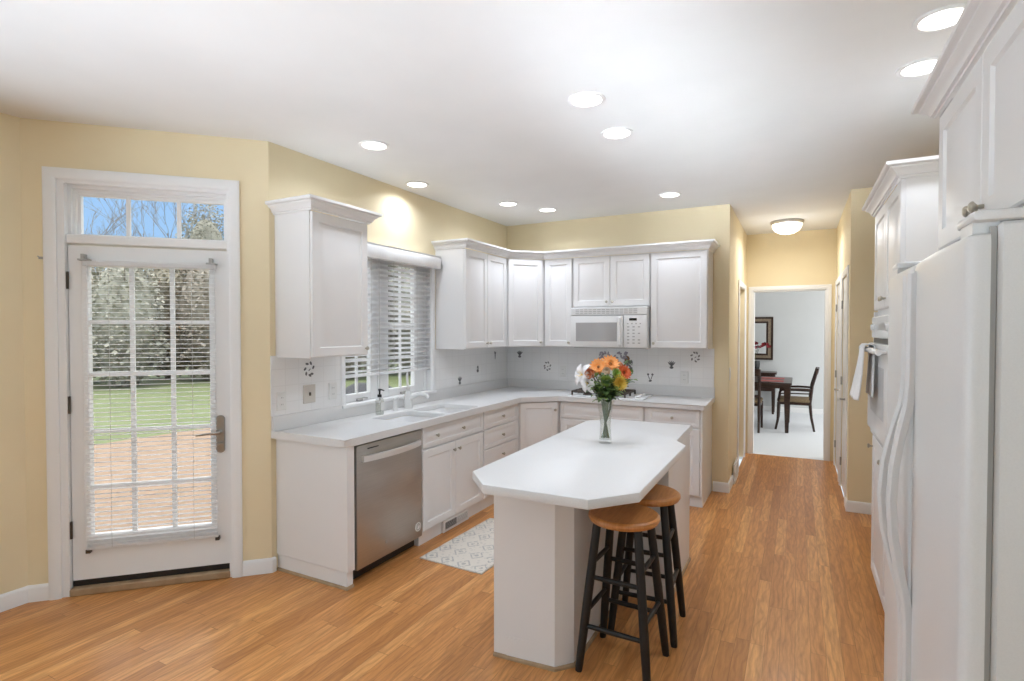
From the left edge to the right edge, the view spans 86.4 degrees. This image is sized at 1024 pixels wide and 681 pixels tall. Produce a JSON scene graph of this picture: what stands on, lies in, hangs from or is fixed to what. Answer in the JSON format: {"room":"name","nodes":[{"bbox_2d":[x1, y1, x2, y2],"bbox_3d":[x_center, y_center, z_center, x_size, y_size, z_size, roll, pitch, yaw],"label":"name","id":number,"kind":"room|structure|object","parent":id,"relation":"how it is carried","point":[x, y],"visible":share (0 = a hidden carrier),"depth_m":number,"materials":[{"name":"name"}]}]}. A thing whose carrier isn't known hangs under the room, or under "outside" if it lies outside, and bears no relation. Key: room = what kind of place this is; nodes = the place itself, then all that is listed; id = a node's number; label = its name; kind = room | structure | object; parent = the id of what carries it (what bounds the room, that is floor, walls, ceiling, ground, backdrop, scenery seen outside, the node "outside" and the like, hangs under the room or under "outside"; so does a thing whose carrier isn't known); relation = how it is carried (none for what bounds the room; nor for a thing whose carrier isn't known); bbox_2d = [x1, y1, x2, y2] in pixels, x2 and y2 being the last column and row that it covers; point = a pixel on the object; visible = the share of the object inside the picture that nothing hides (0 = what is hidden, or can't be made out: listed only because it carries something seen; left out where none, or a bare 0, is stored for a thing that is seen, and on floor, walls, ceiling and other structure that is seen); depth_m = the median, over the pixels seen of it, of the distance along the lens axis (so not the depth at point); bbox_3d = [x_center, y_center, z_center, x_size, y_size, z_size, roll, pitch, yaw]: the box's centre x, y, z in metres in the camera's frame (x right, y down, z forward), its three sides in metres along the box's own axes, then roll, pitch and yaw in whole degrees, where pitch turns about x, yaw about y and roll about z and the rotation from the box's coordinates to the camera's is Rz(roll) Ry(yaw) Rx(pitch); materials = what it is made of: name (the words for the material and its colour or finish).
{"room":"kitchen","nodes":[
{"label":"kitchen","id":0,"kind":"room"},
{"bbox_2d":[0,113,27,594],"bbox_3d":[-3.960,0.162,0.950,0.140,2.740,4.894,1,1,28],"label":"wall","id":1,"kind":"structure","parent":0,"point":[13,508],"depth_m":3.03,"materials":[{"name":"yellow paint"}]},
{"bbox_2d":[0,583,48,612],"bbox_3d":[-3.844,1.485,0.956,0.083,0.094,4.968,1,1,28],"label":"baseboard","id":2,"kind":"structure","parent":1,"relation":"attached to","point":[38,592],"depth_m":3.08,"materials":[{"name":"white paint"}]},
{"bbox_2d":[20,118,271,584],"bbox_3d":[-2.170,0.116,3.340,1.281,2.740,0.140,0,1,-17],"label":"wall","id":3,"kind":"structure","parent":0,"point":[47,143],"depth_m":3.27,"materials":[{"name":"yellow paint"}]},
{"bbox_2d":[42,166,242,599],"bbox_3d":[-2.195,0.248,3.313,1.010,2.476,0.182,0,1,-17],"label":"door","id":4,"kind":"structure","parent":3,"relation":"in","point":[72,572],"depth_m":3.26,"materials":[{"name":"white paint"}]},
{"bbox_2d":[77,254,219,553],"bbox_3d":[-2.167,0.372,3.277,0.717,1.750,0.052,0,1,-17],"label":"mini blind","id":5,"kind":"object","parent":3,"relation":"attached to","point":[86,262],"visible":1,"depth_m":3.27,"materials":[{"name":"white"}]},
{"bbox_2d":[243,556,276,575],"bbox_3d":[-1.602,1.437,3.463,0.195,0.094,0.030,0,1,-23],"label":"baseboard","id":6,"kind":"structure","parent":3,"relation":"attached to","point":[265,565],"depth_m":3.46,"materials":[{"name":"white paint"}]},
{"bbox_2d":[268,141,506,566],"bbox_3d":[-0.828,0.085,4.966,0.140,2.740,3.320,1,1,28],"label":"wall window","id":7,"kind":"structure","parent":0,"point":[411,221],"depth_m":4.28,"materials":[{"name":"yellow paint"}]},
{"bbox_2d":[265,194,382,357],"bbox_3d":[-1.225,-0.386,3.618,0.400,0.983,0.638,1,1,28],"label":"upper cabinet","id":8,"kind":"object","parent":7,"relation":"attached to","point":[321,279],"visible":1,"depth_m":3.45,"materials":[{"name":"white paint"}]},
{"bbox_2d":[341,262,436,408],"bbox_3d":[-1.037,-0.128,4.530,0.170,1.236,1.170,1,1,28],"label":"window","id":9,"kind":"structure","parent":7,"relation":"attached to","point":[423,381],"depth_m":4.65,"materials":[{"name":"white paint"}]},
{"bbox_2d":[345,242,440,399],"bbox_3d":[-0.986,-0.142,4.469,0.142,1.223,1.200,1,1,28],"label":"blind","id":10,"kind":"object","parent":7,"relation":"attached to","point":[376,253],"visible":0.67,"depth_m":4.53,"materials":[{"name":"white paint"}]},
{"bbox_2d":[435,248,506,348],"bbox_3d":[-0.366,-0.382,5.299,0.359,0.910,0.784,1,1,28],"label":"upper cabinet","id":11,"kind":"object","parent":7,"relation":"attached to","point":[471,285],"visible":1,"depth_m":5.01,"materials":[{"name":"white paint"}]},
{"bbox_2d":[431,238,719,259],"bbox_3d":[0.619,-0.874,5.253,2.723,0.075,0.879,0,1,-1],"label":"crown molding","id":12,"kind":"structure","parent":11,"relation":"attached to","point":[712,245],"depth_m":5.18,"materials":[{"name":"white paint"}]},
{"bbox_2d":[270,347,506,415],"bbox_3d":[-0.796,0.264,4.869,0.009,0.384,3.172,1,1,28],"label":"backsplash","id":13,"kind":"structure","parent":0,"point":[453,367],"depth_m":3.92,"materials":[{"name":"white tile"}]},
{"bbox_2d":[276,391,286,410],"bbox_3d":[-1.491,0.392,3.530,0.009,0.120,0.075,1,1,28],"label":"wall outlet","id":14,"kind":"object","parent":13,"relation":"attached to","point":[280,396],"visible":1,"depth_m":3.52,"materials":[{"name":"white plastic"}]},
{"bbox_2d":[303,384,314,403],"bbox_3d":[-1.382,0.365,3.729,0.016,0.125,0.105,1,1,28],"label":"light switch","id":15,"kind":"object","parent":13,"relation":"attached to","point":[308,390],"visible":1,"depth_m":3.72,"materials":[{"name":"beige plastic"}]},
{"bbox_2d":[329,382,336,399],"bbox_3d":[-1.287,0.362,3.919,0.009,0.120,0.075,1,1,28],"label":"wall outlet","id":16,"kind":"object","parent":13,"relation":"attached to","point":[332,386],"visible":1,"depth_m":3.92,"materials":[{"name":"white plastic"}]},
{"bbox_2d":[0,410,884,680],"bbox_3d":[1.306,1.536,3.890,6.476,0.120,14.950,1,1,28],"label":"floor","id":17,"kind":"structure","parent":0,"point":[779,584],"depth_m":2.93,"materials":[{"name":"brown wood"}]},
{"bbox_2d":[276,439,354,590],"bbox_3d":[-1.234,1.056,3.396,0.618,0.858,0.061,1,1,28],"label":"end panel","id":18,"kind":"object","parent":17,"relation":"on","point":[315,483],"visible":0.87,"depth_m":3.35,"materials":[{"name":"white paint"}]},
{"bbox_2d":[353,429,421,578],"bbox_3d":[-1.028,1.053,3.703,0.656,0.852,0.666,1,1,28],"label":"dishwasher","id":19,"kind":"object","parent":17,"relation":"on","point":[387,471],"visible":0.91,"depth_m":3.54,"materials":[{"name":"silver metal"}]},
{"bbox_2d":[414,413,482,545],"bbox_3d":[-0.695,1.037,4.395,0.635,0.858,0.855,1,1,28],"label":"base cabinet","id":20,"kind":"object","parent":17,"relation":"on","point":[452,450],"visible":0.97,"depth_m":4.18,"materials":[{"name":"white paint"}]},
{"bbox_2d":[441,508,468,532],"bbox_3d":[-0.443,1.417,4.304,0.028,0.094,0.360,1,1,28],"label":"vent","id":21,"kind":"object","parent":20,"relation":"attached to","point":[462,516],"visible":0.94,"depth_m":4.27,"materials":[{"name":"metal"}]},
{"bbox_2d":[446,517,456,528],"bbox_3d":[-0.470,1.417,4.228,0.006,0.052,0.150,1,1,28],"label":"grille","id":22,"kind":"object","parent":21,"relation":"attached to","point":[451,522],"depth_m":4.23,"materials":[{"name":"grey"}]},
{"bbox_2d":[457,511,467,522],"bbox_3d":[-0.395,1.414,4.372,0.006,0.052,0.145,1,1,28],"label":"grille","id":23,"kind":"object","parent":21,"relation":"attached to","point":[462,516],"depth_m":4.37,"materials":[{"name":"grey plastic"}]},
{"bbox_2d":[420,518,493,574],"bbox_3d":[-0.186,1.471,3.967,0.501,0.010,0.900,1,1,30],"label":"rug","id":24,"kind":"object","parent":17,"relation":"on","point":[472,550],"visible":0.63,"depth_m":3.80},
{"bbox_2d":[429,403,517,510],"bbox_3d":[-0.344,1.024,5.062,0.635,0.858,0.648,1,1,28],"label":"base cabinet","id":25,"kind":"object","parent":17,"relation":"on","point":[500,425],"visible":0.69,"depth_m":4.86,"materials":[{"name":"white paint"}]},
{"bbox_2d":[517,401,559,450],"bbox_3d":[0.133,1.012,5.686,0.900,0.858,0.896,1,1,28],"label":"base cabinet","id":26,"kind":"object","parent":17,"relation":"on","point":[537,421],"visible":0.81,"depth_m":5.25,"materials":[{"name":"white paint"}]},
{"bbox_2d":[472,419,691,671],"bbox_3d":[0.515,1.042,3.040,0.784,0.900,1.894,1,1,28],"label":"kitchen island","id":27,"kind":"object","parent":17,"relation":"on","point":[544,492],"visible":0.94,"depth_m":2.54,"materials":[{"name":"white paint"}]},
{"bbox_2d":[472,419,691,509],"bbox_3d":[0.515,0.613,3.032,0.784,0.042,1.894,1,1,28],"label":"island countertop","id":28,"kind":"structure","parent":27,"relation":"on","point":[574,467],"depth_m":2.62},
{"bbox_3d":[0.538,0.459,3.138,0.116,0.262,0.116,1,1,28],"label":"glass vase","id":29,"kind":"object","parent":27,"relation":"on","visible":0},
{"bbox_2d":[575,364,609,437],"bbox_3d":[0.451,0.348,3.123,0.204,0.428,0.098,0,1,18],"label":"lily","id":30,"kind":"object","parent":29,"relation":"in","point":[580,371],"visible":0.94,"depth_m":3.12,"materials":[{"name":"white plant"}]},
{"bbox_2d":[581,378,607,436],"bbox_3d":[0.470,0.375,3.120,0.162,0.376,0.081,0,1,14],"label":"lily","id":31,"kind":"object","parent":29,"relation":"in","point":[586,380],"visible":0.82,"depth_m":3.11,"materials":[{"name":"white plant"}]},
{"bbox_2d":[588,383,607,420],"bbox_3d":[0.500,0.400,3.112,0.109,0.322,0.135,1,1,28],"label":"leafy sprig","id":32,"kind":"object","parent":29,"relation":"in","point":[597,384],"visible":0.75,"depth_m":3.10,"materials":[{"name":"green plant"}]},
{"bbox_2d":[589,358,606,434],"bbox_3d":[0.499,0.331,3.095,0.116,0.463,0.078,0,1,-12],"label":"gerbera","id":33,"kind":"object","parent":29,"relation":"in","point":[597,365],"visible":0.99,"depth_m":3.09,"materials":[{"name":"orange plant"}]},
{"bbox_2d":[594,373,604,413],"bbox_3d":[0.505,0.370,3.102,0.096,0.382,0.117,1,1,28],"label":"leafy sprig","id":34,"kind":"object","parent":29,"relation":"in","point":[596,374],"visible":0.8,"depth_m":3.08,"materials":[{"name":"green plant"}]},
{"bbox_2d":[595,379,615,436],"bbox_3d":[0.536,0.390,3.084,0.106,0.343,0.128,0,1,-19],"label":"leafy sprig","id":35,"kind":"object","parent":29,"relation":"in","point":[605,392],"visible":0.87,"depth_m":3.08,"materials":[{"name":"green plant"}]},
{"bbox_2d":[602,355,619,437],"bbox_3d":[0.566,0.323,3.123,0.112,0.478,0.073,0,1,-15],"label":"gerbera","id":36,"kind":"object","parent":29,"relation":"in","point":[612,363],"visible":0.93,"depth_m":3.12,"materials":[{"name":"orange plant"}]},
{"bbox_2d":[603,364,630,429],"bbox_3d":[0.600,0.349,3.107,0.166,0.427,0.061,0,1,4],"label":"gerbera","id":37,"kind":"object","parent":29,"relation":"in","point":[625,371],"visible":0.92,"depth_m":3.10,"materials":[{"name":"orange plant"}]},
{"bbox_2d":[611,374,627,392],"bbox_3d":[0.576,0.376,3.083,0.153,0.374,0.076,1,1,28],"label":"mum","id":38,"kind":"object","parent":29,"relation":"in","point":[620,382],"visible":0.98,"depth_m":3.06,"materials":[{"name":"yellow plant"}]},
{"bbox_2d":[606,379,637,422],"bbox_3d":[0.611,0.387,3.099,0.124,0.348,0.186,-1,1,-33],"label":"leafy sprig","id":39,"kind":"object","parent":29,"relation":"in","point":[628,380],"visible":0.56,"depth_m":3.11,"materials":[{"name":"green plant"}]},
{"bbox_2d":[560,401,644,431],"bbox_3d":[0.961,1.018,5.399,0.832,0.858,0.635,1,1,28],"label":"base cabinet","id":40,"kind":"object","parent":17,"relation":"on","point":[572,414],"visible":0.08,"depth_m":5.18,"materials":[{"name":"white paint"}]},
{"bbox_2d":[575,503,668,680],"bbox_3d":[0.519,1.151,2.534,0.347,0.706,0.347,1,1,30],"label":"bar stool","id":41,"kind":"object","parent":17,"relation":"on","point":[636,518],"visible":0.94,"depth_m":2.47,"materials":[{"name":"brown wood"}]},
{"bbox_2d":[608,484,685,647],"bbox_3d":[0.716,1.144,2.871,0.347,0.706,0.347,1,1,25],"label":"bar stool","id":42,"kind":"object","parent":17,"relation":"on","point":[664,497],"visible":0.6,"depth_m":2.79,"materials":[{"name":"brown wood"}]},
{"bbox_2d":[645,405,711,507],"bbox_3d":[1.555,1.024,5.087,0.504,0.858,0.635,1,1,28],"label":"base cabinet","id":43,"kind":"object","parent":17,"relation":"on","point":[700,420],"visible":0.5,"depth_m":4.79,"materials":[{"name":"white paint"}]},
{"bbox_2d":[271,378,714,446],"bbox_3d":[0.209,0.536,4.353,2.274,0.140,3.178,1,1,28],"label":"countertop","id":44,"kind":"structure","parent":43,"relation":"on","point":[334,426],"depth_m":4.69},
{"bbox_2d":[389,416,429,421],"bbox_3d":[-0.777,0.674,4.126,0.400,0.124,0.440,1,1,28],"label":"sink","id":45,"kind":"object","parent":44,"relation":"in","point":[403,418],"visible":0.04,"depth_m":4.36,"materials":[{"name":"white ceramic"}]},
{"bbox_2d":[404,372,429,408],"bbox_3d":[-0.782,0.413,4.485,0.256,0.301,0.072,1,1,28],"label":"faucet","id":46,"kind":"object","parent":44,"relation":"on","point":[408,397],"visible":1,"depth_m":4.50,"materials":[{"name":"white metal"}]},
{"bbox_2d":[566,387,653,399],"bbox_3d":[0.970,0.517,5.386,0.760,0.059,0.420,1,1,28],"label":"cooktop","id":47,"kind":"object","parent":44,"relation":"in","point":[628,395],"visible":0.61,"depth_m":5.32,"materials":[{"name":"white ceramic"}]},
{"bbox_2d":[754,369,762,432],"bbox_3d":[3.645,0.903,8.499,0.474,0.975,0.617,1,1,28],"label":"dining chair","id":48,"kind":"object","parent":17,"relation":"on","point":[758,402],"visible":0.38,"depth_m":8.23,"materials":[{"name":"brown wood"}]},
{"bbox_2d":[755,371,776,413],"bbox_3d":[4.349,0.967,10.455,1.320,0.765,0.400,1,1,28],"label":"sideboard","id":49,"kind":"object","parent":17,"relation":"on","point":[763,373],"visible":0.23,"depth_m":10.04,"materials":[{"name":"brown wood"}]},
{"bbox_2d":[755,376,792,432],"bbox_3d":[3.699,0.999,9.034,1.680,0.755,1.160,1,1,28],"label":"dining table","id":50,"kind":"object","parent":17,"relation":"on","point":[785,385],"visible":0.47,"depth_m":8.21,"materials":[{"name":"brown wood"}]},
{"bbox_2d":[774,367,819,431],"bbox_3d":[4.484,0.901,8.575,0.617,0.975,0.516,1,1,28],"label":"dining chair","id":51,"kind":"object","parent":17,"relation":"on","point":[794,400],"visible":0.96,"depth_m":8.39,"materials":[{"name":"brown wood"}]},
{"bbox_2d":[777,395,809,402],"bbox_3d":[4.440,0.925,8.598,0.453,0.050,0.464,1,1,28],"label":"seat cushion","id":52,"kind":"object","parent":51,"relation":"on","point":[793,399],"depth_m":8.47,"materials":[{"name":"beige fabric"}]},
{"bbox_2d":[862,155,938,612],"bbox_3d":[2.201,0.351,2.731,0.690,2.294,1.054,1,1,28],"label":"tall cabinet","id":53,"kind":"object","parent":17,"relation":"on","point":[906,225],"visible":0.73,"depth_m":2.53,"materials":[{"name":"white paint"}]},
{"bbox_2d":[865,315,888,447],"bbox_3d":[2.170,0.212,2.745,0.661,0.680,0.858,1,1,28],"label":"wall oven","id":54,"kind":"object","parent":53,"relation":"in","point":[877,405],"visible":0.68,"depth_m":2.80,"materials":[{"name":"white metal"}]},
{"bbox_2d":[850,343,874,400],"bbox_3d":[1.909,0.165,2.976,0.098,0.297,0.311,1,1,28],"label":"dish towel","id":55,"kind":"object","parent":54,"relation":"hanging from","point":[855,390],"visible":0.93,"depth_m":2.90,"materials":[{"name":"white fabric"}]},
{"bbox_2d":[876,207,1023,680],"bbox_3d":[1.300,0.644,1.211,0.812,1.746,0.930,1,1,28],"label":"refrigerator","id":56,"kind":"object","parent":17,"relation":"on","point":[950,490],"visible":1,"depth_m":0.98,"materials":[{"name":"white metal"}]},
{"bbox_2d":[0,0,1018,234],"bbox_3d":[-0.342,-1.286,2.386,5.306,0.100,11.250,1,1,28],"label":"ceiling","id":57,"kind":"structure","parent":0,"point":[769,110],"depth_m":2.64,"materials":[{"name":"white paint"}]},
{"bbox_2d":[359,140,388,150],"bbox_3d":[-0.887,-1.253,3.506,0.192,0.008,0.192,1,1,28],"label":"recessed light","id":58,"kind":"object","parent":57,"relation":"in","point":[375,145],"visible":1,"depth_m":3.50,"materials":[{"name":"glass"}]},
{"bbox_2d":[405,181,428,187],"bbox_3d":[-0.774,-1.271,4.443,0.192,0.008,0.192,1,1,28],"label":"recessed light","id":59,"kind":"object","parent":57,"relation":"in","point":[416,184],"visible":1,"depth_m":4.43,"materials":[{"name":"glass"}]},
{"bbox_2d":[498,201,517,205],"bbox_3d":[-0.037,-1.284,5.126,0.192,0.008,0.192,1,1,28],"label":"recessed light","id":60,"kind":"object","parent":57,"relation":"in","point":[504,203],"visible":1,"depth_m":5.10,"materials":[{"name":"glass"}]},
{"bbox_2d":[568,92,604,107],"bbox_3d":[0.385,-1.240,2.814,0.192,0.008,0.192,1,1,28],"label":"recessed light","id":61,"kind":"object","parent":57,"relation":"in","point":[582,99],"visible":1,"depth_m":2.80,"materials":[{"name":"glass"}]},
{"bbox_2d":[601,127,632,138],"bbox_3d":[0.634,-1.249,3.292,0.192,0.008,0.192,1,1,28],"label":"recessed light","id":62,"kind":"object","parent":57,"relation":"in","point":[617,132],"visible":1,"depth_m":3.28,"materials":[{"name":"glass"}]},
{"bbox_2d":[659,192,680,197],"bbox_3d":[1.387,-1.277,4.785,0.192,0.008,0.192,1,1,28],"label":"recessed light","id":63,"kind":"object","parent":57,"relation":"in","point":[666,194],"visible":1,"depth_m":4.77,"materials":[{"name":"glass"}]},
{"bbox_2d":[770,218,803,234],"bbox_3d":[3.010,-1.226,5.965,0.336,0.156,0.336,1,1,28],"label":"flush ceiling light","id":64,"kind":"object","parent":57,"relation":"attached to","point":[788,226],"visible":1,"depth_m":5.86,"materials":[{"name":"white glass"}]},
{"bbox_2d":[896,56,938,77],"bbox_3d":[1.855,-1.233,2.466,0.192,0.008,0.192,1,1,28],"label":"recessed light","id":65,"kind":"object","parent":57,"relation":"in","point":[921,67],"visible":0.79,"depth_m":2.47,"materials":[{"name":"glass"}]},
{"bbox_2d":[912,3,965,32],"bbox_3d":[1.643,-1.225,2.079,0.192,0.008,0.192,1,1,28],"label":"recessed light","id":66,"kind":"object","parent":57,"relation":"in","point":[945,17],"visible":0.8,"depth_m":2.08,"materials":[{"name":"glass"}]},
{"bbox_2d":[596,385,616,410],"bbox_3d":[0.541,0.406,3.098,0.101,0.310,0.122,-1,1,-27],"label":"leafy sprig","id":67,"kind":"object","parent":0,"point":[610,387],"visible":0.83,"depth_m":3.08,"materials":[{"name":"green plant"}]},
{"bbox_2d":[507,204,731,490],"bbox_3d":[1.032,0.069,5.786,2.390,2.740,0.140,1,1,28],"label":"wall","id":68,"kind":"structure","parent":0,"point":[706,222],"depth_m":5.31,"materials":[{"name":"yellow paint"}]},
{"bbox_2d":[505,258,544,346],"bbox_3d":[0.072,-0.393,5.857,0.616,0.910,0.610,1,1,28],"label":"upper cabinet","id":69,"kind":"object","parent":68,"relation":"attached to","point":[525,277],"visible":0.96,"depth_m":5.62,"materials":[{"name":"white paint"}]},
{"bbox_2d":[544,258,572,346],"bbox_3d":[0.542,-0.391,5.752,0.318,0.910,0.359,1,1,28],"label":"upper cabinet","id":70,"kind":"object","parent":68,"relation":"attached to","point":[558,301],"visible":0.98,"depth_m":5.62,"materials":[{"name":"white paint"}]},
{"bbox_2d":[507,347,713,386],"bbox_3d":[0.939,0.261,5.753,2.260,0.386,0.011,1,1,28],"label":"backsplash","id":71,"kind":"structure","parent":68,"relation":"attached to","point":[655,366],"depth_m":5.60,"materials":[{"name":"white tile"}]},
{"bbox_2d":[680,371,687,383],"bbox_3d":[1.693,0.362,5.351,0.075,0.120,0.009,1,1,28],"label":"wall outlet","id":72,"kind":"object","parent":71,"relation":"attached to","point":[684,374],"visible":1,"depth_m":5.35,"materials":[{"name":"white plastic"}]},
{"bbox_2d":[573,253,650,307],"bbox_3d":[1.032,-0.587,5.491,0.782,0.507,0.359,1,1,28],"label":"upper cabinet","id":73,"kind":"object","parent":68,"relation":"attached to","point":[612,280],"visible":0.98,"depth_m":5.35,"materials":[{"name":"white paint"}]},
{"bbox_2d":[571,306,650,348],"bbox_3d":[1.013,-0.128,5.460,0.765,0.402,0.447,1,1,28],"label":"microwave","id":74,"kind":"object","parent":73,"relation":"attached to","point":[592,327],"visible":0.98,"depth_m":5.28,"materials":[{"name":"white plastic"}]},
{"bbox_2d":[650,249,712,348],"bbox_3d":[1.613,-0.380,5.190,0.521,0.910,0.359,1,1,28],"label":"upper cabinet","id":75,"kind":"object","parent":68,"relation":"attached to","point":[681,281],"visible":1,"depth_m":5.06,"materials":[{"name":"white paint"}]},
{"bbox_2d":[730,208,746,476],"bbox_3d":[2.471,0.063,6.108,0.140,2.740,1.770,1,1,28],"label":"wall","id":76,"kind":"structure","parent":0,"point":[738,235],"depth_m":5.79,"materials":[{"name":"yellow paint"}]},
{"bbox_2d":[713,473,732,492],"bbox_3d":[2.190,1.396,5.576,0.149,0.094,0.829,1,1,28],"label":"baseboard","id":77,"kind":"structure","parent":76,"relation":"attached to","point":[723,487],"depth_m":5.22,"materials":[{"name":"white paint"}]},
{"bbox_2d":[733,457,737,483],"bbox_3d":[2.315,1.342,5.633,0.019,0.200,0.360,1,1,28],"label":"air vent","id":78,"kind":"object","parent":76,"relation":"in","point":[735,465],"visible":1,"depth_m":5.52,"materials":[{"name":"metal"}]},
{"bbox_2d":[737,280,746,471],"bbox_3d":[2.618,0.381,6.314,0.103,2.096,0.872,1,1,28],"label":"door","id":79,"kind":"structure","parent":76,"relation":"in","point":[741,284],"depth_m":5.93,"materials":[{"name":"white paint"}]},
{"bbox_2d":[755,291,824,408],"bbox_3d":[5.369,-0.016,10.228,5.400,2.740,0.100,1,1,28],"label":"wall","id":80,"kind":"structure","parent":0,"point":[798,317],"depth_m":10.19,"materials":[{"name":"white paint"}]},
{"bbox_2d":[755,317,772,359],"bbox_3d":[4.496,-0.044,10.609,1.060,0.820,0.035,1,1,28],"label":"wall mirror","id":81,"kind":"object","parent":80,"relation":"attached to","point":[763,325],"visible":0.39,"depth_m":10.44,"materials":[{"name":"brown wood"}]},
{"bbox_2d":[755,323,765,353],"bbox_3d":[4.501,-0.044,10.618,0.840,0.600,0.006,1,1,28],"label":"mirror glass","id":82,"kind":"object","parent":81,"relation":"attached to","point":[760,328],"depth_m":10.47,"materials":[{"name":"white"}]},
{"bbox_2d":[754,406,823,413],"bbox_3d":[5.342,1.307,10.203,5.200,0.094,0.014,1,1,28],"label":"baseboard","id":83,"kind":"structure","parent":80,"relation":"attached to","point":[765,408],"depth_m":10.20,"materials":[{"name":"white paint"}]},
{"bbox_2d":[745,228,836,460],"bbox_3d":[3.406,0.051,6.696,1.248,2.740,0.140,1,1,28],"label":"wall","id":84,"kind":"structure","parent":0,"point":[800,257],"depth_m":6.59,"materials":[{"name":"yellow paint"}]},
{"bbox_2d":[747,284,831,460],"bbox_3d":[3.395,0.377,6.698,0.900,2.089,0.158,1,1,28],"label":"trim","id":85,"kind":"structure","parent":84,"relation":"attached to","point":[827,288],"depth_m":6.57,"materials":[{"name":"white paint"}]},
{"bbox_2d":[835,194,849,485],"bbox_3d":[3.432,0.073,5.553,0.140,2.740,1.860,1,1,28],"label":"wall","id":86,"kind":"structure","parent":0,"point":[843,228],"depth_m":5.41,"materials":[{"name":"yellow paint"}]},
{"bbox_2d":[833,274,840,481],"bbox_3d":[3.524,0.379,5.906,0.089,2.116,0.832,1,1,28],"label":"door","id":87,"kind":"structure","parent":86,"relation":"in","point":[837,312],"depth_m":6.07,"materials":[{"name":"white paint"}]},
{"bbox_2d":[838,265,848,506],"bbox_3d":[3.106,0.394,5.109,0.089,2.116,0.792,1,1,28],"label":"door","id":88,"kind":"structure","parent":86,"relation":"in","point":[844,311],"depth_m":5.17,"materials":[{"name":"white paint"}]},
{"bbox_2d":[847,185,896,502],"bbox_3d":[3.251,0.093,4.519,0.782,2.740,0.140,1,1,28],"label":"wall","id":89,"kind":"structure","parent":0,"point":[862,224],"depth_m":4.60,"materials":[{"name":"yellow paint"}]},
{"bbox_2d":[845,496,871,514],"bbox_3d":[3.175,1.416,4.565,0.656,0.094,0.134,1,1,28],"label":"baseboard","id":90,"kind":"structure","parent":89,"relation":"attached to","point":[850,506],"depth_m":4.62,"materials":[{"name":"white paint"}]},
{"bbox_3d":[1.436,0.173,0.373,0.140,2.740,8.890,1,1,28],"label":"wall","id":91,"kind":"structure","parent":0,"visible":0},
{"bbox_2d":[911,0,1023,249],"bbox_3d":[1.370,-0.498,1.152,0.710,0.471,1.034,1,1,28],"label":"upper cabinet","id":92,"kind":"object","parent":91,"relation":"attached to","point":[981,131],"visible":0.94,"depth_m":1.27,"materials":[{"name":"white paint"}]},
{"label":"outside","id":93,"kind":"structure","parent":0,"visible":0},
{"bbox_2d":[93,360,410,443],"bbox_3d":[-25.521,1.444,19.078,57.100,0.200,110.000,1,1,28],"label":"lawn","id":94,"kind":"structure","parent":93,"point":[394,377],"depth_m":12.86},
{"bbox_2d":[87,199,144,269],"bbox_3d":[-15.726,-2.376,20.195,3.182,7.406,3.203,1,1,28],"label":"bare tree","id":95,"kind":"object","parent":94,"relation":"on","point":[117,219],"visible":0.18,"depth_m":20.32,"materials":[{"name":"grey plant"}]},
{"bbox_2d":[91,267,169,386],"bbox_3d":[-11.622,-0.668,16.403,2.375,4.133,2.359,1,1,28],"label":"bushy tree","id":96,"kind":"object","parent":94,"relation":"on","point":[157,332],"visible":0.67,"depth_m":15.83,"materials":[{"name":"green plant"}]},
{"bbox_2d":[84,210,185,275],"bbox_3d":[-17.731,-2.350,25.182,2.974,7.163,5.692,1,1,37],"label":"bare tree","id":97,"kind":"object","parent":94,"relation":"on","point":[114,210],"visible":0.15,"depth_m":24.59,"materials":[{"name":"grey plant"}]},
{"bbox_2d":[83,198,215,238],"bbox_3d":[-15.545,-3.013,23.685,5.126,8.540,4.719,-1,1,-29],"label":"bare tree","id":98,"kind":"object","parent":94,"relation":"on","point":[194,214],"visible":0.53,"depth_m":23.42,"materials":[{"name":"grey plant"}]},
{"bbox_2d":[144,269,191,378],"bbox_3d":[-12.111,-0.874,19.162,2.397,4.439,2.354,1,1,28],"label":"bushy tree","id":99,"kind":"object","parent":94,"relation":"on","point":[165,281],"visible":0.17,"depth_m":18.56,"materials":[{"name":"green plant"}]},
{"bbox_2d":[167,270,209,380],"bbox_3d":[-10.324,-0.882,18.457,2.322,4.516,2.376,1,1,28],"label":"bushy tree","id":100,"kind":"object","parent":94,"relation":"on","point":[197,284],"visible":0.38,"depth_m":17.75,"materials":[{"name":"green plant"}]},
{"bbox_2d":[175,204,223,239],"bbox_3d":[-13.238,-2.319,23.199,2.862,7.181,3.615,1,1,28],"label":"tree","id":101,"kind":"object","parent":94,"relation":"on","point":[204,229],"visible":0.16,"depth_m":23.07,"materials":[{"name":"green plant"}]},
{"bbox_2d":[345,356,366,378],"bbox_3d":[-5.725,-1.341,18.939,2.400,5.382,2.422,1,1,28],"label":"bushy tree","id":102,"kind":"object","parent":94,"relation":"on","point":[361,362],"visible":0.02,"depth_m":18.67,"materials":[{"name":"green plant"}]},
{"bbox_2d":[388,265,410,374],"bbox_3d":[-3.925,-1.278,20.883,2.316,5.181,2.349,1,1,34],"label":"bushy tree","id":103,"kind":"object","parent":94,"relation":"on","point":[395,301],"visible":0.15,"depth_m":20.19,"materials":[{"name":"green plant"}]},
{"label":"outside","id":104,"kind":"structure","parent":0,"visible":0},
{"bbox_2d":[94,428,211,532],"bbox_3d":[-6.281,1.774,1.355,6.050,0.200,24.500,1,1,28],"label":"patio","id":105,"kind":"structure","parent":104,"point":[207,431],"depth_m":6.33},
{"bbox_2d":[346,382,392,393],"bbox_3d":[-1.765,1.051,6.878,0.982,1.035,1.500,1,1,28],"label":"furniture cover","id":106,"kind":"object","parent":105,"relation":"on","point":[362,387],"visible":0.04,"depth_m":6.75,"materials":[{"name":"grey fabric"}]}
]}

